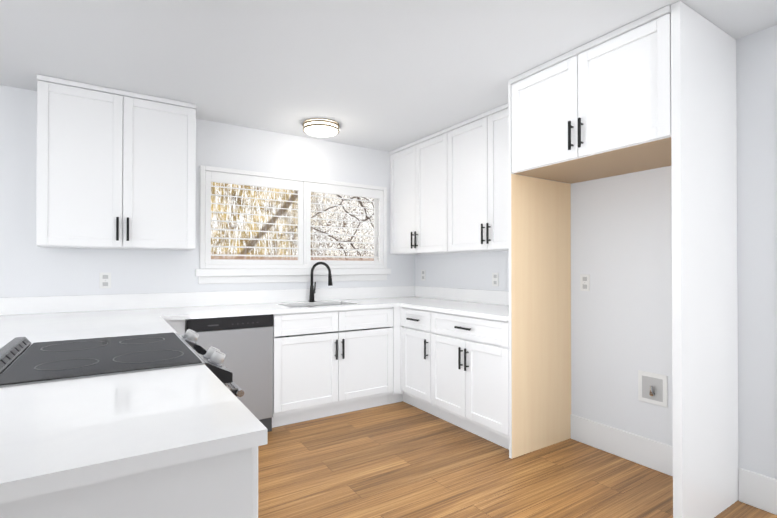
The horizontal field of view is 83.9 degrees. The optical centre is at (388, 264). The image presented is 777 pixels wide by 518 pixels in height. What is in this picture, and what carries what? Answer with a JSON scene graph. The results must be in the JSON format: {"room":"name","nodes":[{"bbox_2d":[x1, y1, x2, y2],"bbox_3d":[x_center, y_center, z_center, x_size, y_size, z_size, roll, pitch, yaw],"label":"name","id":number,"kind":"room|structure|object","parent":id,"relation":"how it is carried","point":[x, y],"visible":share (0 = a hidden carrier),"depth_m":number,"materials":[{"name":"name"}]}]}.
{"room":"kitchen","nodes":[
{"label":"kitchen","id":0,"kind":"room"},
{"bbox_2d":[0,85,414,337],"bbox_3d":[-2.464,0.030,3.027,6.720,2.450,0.120,0,0,-33],"label":"wall","id":1,"kind":"structure","parent":0,"point":[29,267],"depth_m":3.36,"materials":[{"name":"white paint"}]},
{"bbox_2d":[99,273,110,287],"bbox_3d":[-2.089,0.120,3.192,0.072,0.116,0.007,0,0,-33],"label":"electrical outlet","id":2,"kind":"object","parent":1,"relation":"attached to","point":[105,280],"visible":1,"depth_m":3.19,"materials":[{"name":"white plastic"}]},
{"bbox_2d":[36,74,195,249],"bbox_3d":[-1.907,-0.653,3.099,0.930,1.078,0.365,0,0,-33],"label":"upper cabinet","id":3,"kind":"object","parent":1,"relation":"attached to","point":[116,168],"visible":1,"depth_m":2.95,"materials":[{"name":"white paint"}]},
{"bbox_2d":[195,165,390,283],"bbox_3d":[-0.803,-0.319,4.057,1.875,0.969,0.160,0,0,-33],"label":"sliding window","id":4,"kind":"structure","parent":1,"relation":"attached to","point":[216,271],"depth_m":3.95,"materials":[{"name":"glass"},{"name":"white vinyl"}]},
{"bbox_2d":[0,0,776,151],"bbox_3d":[-0.731,-1.263,0.345,6.720,0.100,6.520,0,0,-33],"label":"ceiling","id":5,"kind":"structure","parent":0,"point":[387,75],"depth_m":2.42,"materials":[{"name":"white paint"}]},
{"bbox_2d":[303,118,338,136],"bbox_3d":[-0.573,-1.150,3.682,0.308,0.078,0.308,0,0,-33],"label":"ceiling light","id":6,"kind":"object","parent":5,"relation":"attached to","point":[318,127],"visible":1,"depth_m":3.59,"materials":[{"name":"white"}]},
{"bbox_2d":[258,401,776,517],"bbox_3d":[-0.731,1.287,0.328,6.720,0.100,6.520,0,0,-33],"label":"floor","id":7,"kind":"structure","parent":0,"point":[402,459],"depth_m":2.55,"materials":[{"name":"brown wood"}]},
{"bbox_2d":[0,329,243,396],"bbox_3d":[-1.004,0.771,1.631,0.728,0.946,0.780,0,0,-33],"label":"range","id":8,"kind":"object","parent":7,"relation":"on","point":[24,361],"visible":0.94,"depth_m":1.49,"materials":[{"name":"grey glass"}]},
{"bbox_2d":[0,446,257,517],"bbox_3d":[-0.855,0.797,0.865,1.085,0.882,0.648,0,0,-33],"label":"base cabinet","id":9,"kind":"object","parent":7,"relation":"on","point":[223,486],"visible":0.35,"depth_m":0.78,"materials":[{"name":"white paint"}]},
{"bbox_2d":[166,319,184,334],"bbox_3d":[-2.054,0.811,2.851,1.221,0.882,0.606,0,0,-33],"label":"base cabinet","id":10,"kind":"object","parent":7,"relation":"on","point":[178,326],"depth_m":2.91,"materials":[{"name":"white paint"}]},
{"bbox_2d":[185,314,272,431],"bbox_3d":[-1.277,0.815,3.328,0.594,0.880,0.631,0,0,-33],"label":"dishwasher","id":11,"kind":"object","parent":7,"relation":"on","point":[244,344],"visible":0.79,"depth_m":3.13,"materials":[{"name":"grey metal"}]},
{"bbox_2d":[272,307,392,427],"bbox_3d":[-0.568,0.818,3.774,1.073,0.882,0.665,0,0,-33],"label":"base cabinet","id":12,"kind":"object","parent":7,"relation":"on","point":[316,376],"visible":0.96,"depth_m":3.50,"materials":[{"name":"white paint"}]},
{"bbox_2d":[388,307,409,403],"bbox_3d":[0.174,0.821,4.261,0.698,0.882,0.650,0,0,-33],"label":"base cabinet","id":13,"kind":"object","parent":7,"relation":"on","point":[396,395],"visible":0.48,"depth_m":3.84,"materials":[{"name":"white paint"}]},
{"bbox_2d":[402,307,439,417],"bbox_3d":[0.476,0.818,3.823,0.665,0.882,0.413,0,0,-33],"label":"base cabinet","id":14,"kind":"object","parent":7,"relation":"on","point":[416,356],"visible":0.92,"depth_m":3.66,"materials":[{"name":"white paint"}]},
{"bbox_2d":[431,311,508,449],"bbox_3d":[0.809,0.814,3.307,0.665,0.882,0.811,0,0,-33],"label":"base cabinet","id":15,"kind":"object","parent":7,"relation":"on","point":[469,373],"visible":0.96,"depth_m":3.10,"materials":[{"name":"white paint"}]},
{"bbox_2d":[508,80,570,458],"bbox_3d":[1.050,0.030,2.970,0.629,2.447,0.020,0,0,-33],"label":"panel","id":16,"kind":"object","parent":7,"relation":"on","point":[539,312],"visible":0.81,"depth_m":2.94,"materials":[{"name":"beige wood"}]},
{"bbox_2d":[671,1,738,517],"bbox_3d":[1.581,0.025,2.147,0.629,2.447,0.040,0,0,-33],"label":"panel","id":17,"kind":"object","parent":7,"relation":"on","point":[704,266],"visible":1,"depth_m":2.08,"materials":[{"name":"white paint"}]},
{"bbox_3d":[-1.704,0.806,2.183,1.085,0.882,0.888,0,0,-33],"label":"base cabinet","id":18,"kind":"object","parent":7,"relation":"on","visible":0},
{"bbox_2d":[0,314,176,348],"bbox_3d":[-1.301,0.345,1.544,1.068,0.030,2.310,0,0,-33],"label":"countertop","id":19,"kind":"structure","parent":18,"relation":"on","point":[44,329],"depth_m":2.29,"materials":[{"name":"stone"}]},
{"bbox_2d":[0,365,267,503],"bbox_3d":[-0.675,0.341,0.973,0.603,0.030,0.673,0,0,-33],"label":"countertop","id":20,"kind":"structure","parent":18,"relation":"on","point":[55,436],"depth_m":0.86,"materials":[{"name":"stone"}]},
{"bbox_2d":[0,286,399,321],"bbox_3d":[-1.042,0.300,3.476,3.596,0.147,0.658,0,0,-33],"label":"countertop","id":21,"kind":"structure","parent":18,"relation":"on","point":[215,304],"depth_m":3.34,"materials":[{"name":"stone"}]},
{"bbox_2d":[309,262,332,301],"bbox_3d":[-0.626,0.161,3.959,0.161,0.369,0.221,0,0,-33],"label":"faucet","id":22,"kind":"object","parent":21,"relation":"on","point":[312,292],"visible":1,"depth_m":3.97,"materials":[{"name":"black metal"}]},
{"bbox_2d":[286,304,361,336],"bbox_3d":[-0.613,0.480,3.752,0.652,0.208,0.392,0,0,-33],"label":"sink","id":23,"kind":"object","parent":21,"relation":"in","point":[324,332],"depth_m":3.62,"materials":[{"name":"silver metal"}]},
{"bbox_2d":[400,286,508,320],"bbox_3d":[0.706,0.300,3.486,0.648,0.147,1.218,0,0,-33],"label":"countertop","id":24,"kind":"structure","parent":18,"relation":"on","point":[489,304],"depth_m":3.80,"materials":[{"name":"stone"}]},
{"bbox_2d":[415,25,776,478],"bbox_3d":[2.076,0.024,2.073,0.120,2.450,6.400,0,0,-33],"label":"wall","id":25,"kind":"structure","parent":0,"point":[621,256],"depth_m":2.67,"materials":[{"name":"white paint"}]},
{"bbox_2d":[421,270,425,280],"bbox_3d":[0.370,0.116,4.602,0.007,0.116,0.072,0,0,-33],"label":"electrical outlet","id":26,"kind":"object","parent":25,"relation":"attached to","point":[423,275],"visible":1,"depth_m":4.59,"materials":[{"name":"white plastic"}]},
{"bbox_2d":[389,129,470,254],"bbox_3d":[0.387,-0.645,4.249,0.365,1.078,0.917,0,0,-33],"label":"upper cabinet","id":27,"kind":"object","parent":25,"relation":"attached to","point":[418,201],"visible":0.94,"depth_m":4.12,"materials":[{"name":"white paint"}]},
{"bbox_2d":[446,103,508,251],"bbox_3d":[0.895,-0.651,3.459,0.365,1.078,0.957,0,0,-33],"label":"upper cabinet","id":28,"kind":"object","parent":25,"relation":"attached to","point":[478,177],"visible":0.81,"depth_m":3.47,"materials":[{"name":"white paint"}]},
{"bbox_2d":[492,273,498,285],"bbox_3d":[0.924,0.132,3.742,0.007,0.116,0.072,0,0,-33],"label":"electrical outlet","id":29,"kind":"object","parent":25,"relation":"attached to","point":[495,279],"visible":1,"depth_m":3.74,"materials":[{"name":"white plastic"}]},
{"bbox_2d":[580,274,589,290],"bbox_3d":[1.379,0.130,3.036,0.007,0.116,0.072,0,0,-33],"label":"outlet","id":30,"kind":"object","parent":25,"relation":"attached to","point":[584,282],"visible":1,"depth_m":3.04,"materials":[{"name":"white plastic"}]},
{"bbox_2d":[510,5,670,183],"bbox_3d":[1.297,-0.891,2.560,0.665,0.610,0.946,0,0,-33],"label":"upper cabinet","id":31,"kind":"object","parent":25,"relation":"attached to","point":[599,108],"visible":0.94,"depth_m":2.35,"materials":[{"name":"white paint"}]},
{"bbox_2d":[638,370,667,407],"bbox_3d":[1.608,0.763,2.647,0.038,0.190,0.170,0,0,-33],"label":"outlet box","id":32,"kind":"object","parent":25,"relation":"attached to","point":[652,388],"visible":1,"depth_m":2.64,"materials":[{"name":"white plastic"}]},
{"bbox_2d":[570,414,776,514],"bbox_3d":[2.531,1.155,1.233,0.016,0.175,4.488,0,0,-33],"label":"baseboard","id":33,"kind":"structure","parent":25,"relation":"attached to","point":[757,490],"depth_m":2.66,"materials":[{"name":"white paint"}]},
{"label":"outside","id":34,"kind":"structure","parent":0,"visible":0},
{"bbox_2d":[211,182,373,260],"bbox_3d":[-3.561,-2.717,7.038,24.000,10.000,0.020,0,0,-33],"label":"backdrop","id":35,"kind":"structure","parent":34,"point":[257,218],"depth_m":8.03,"materials":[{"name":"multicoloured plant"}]}
]}

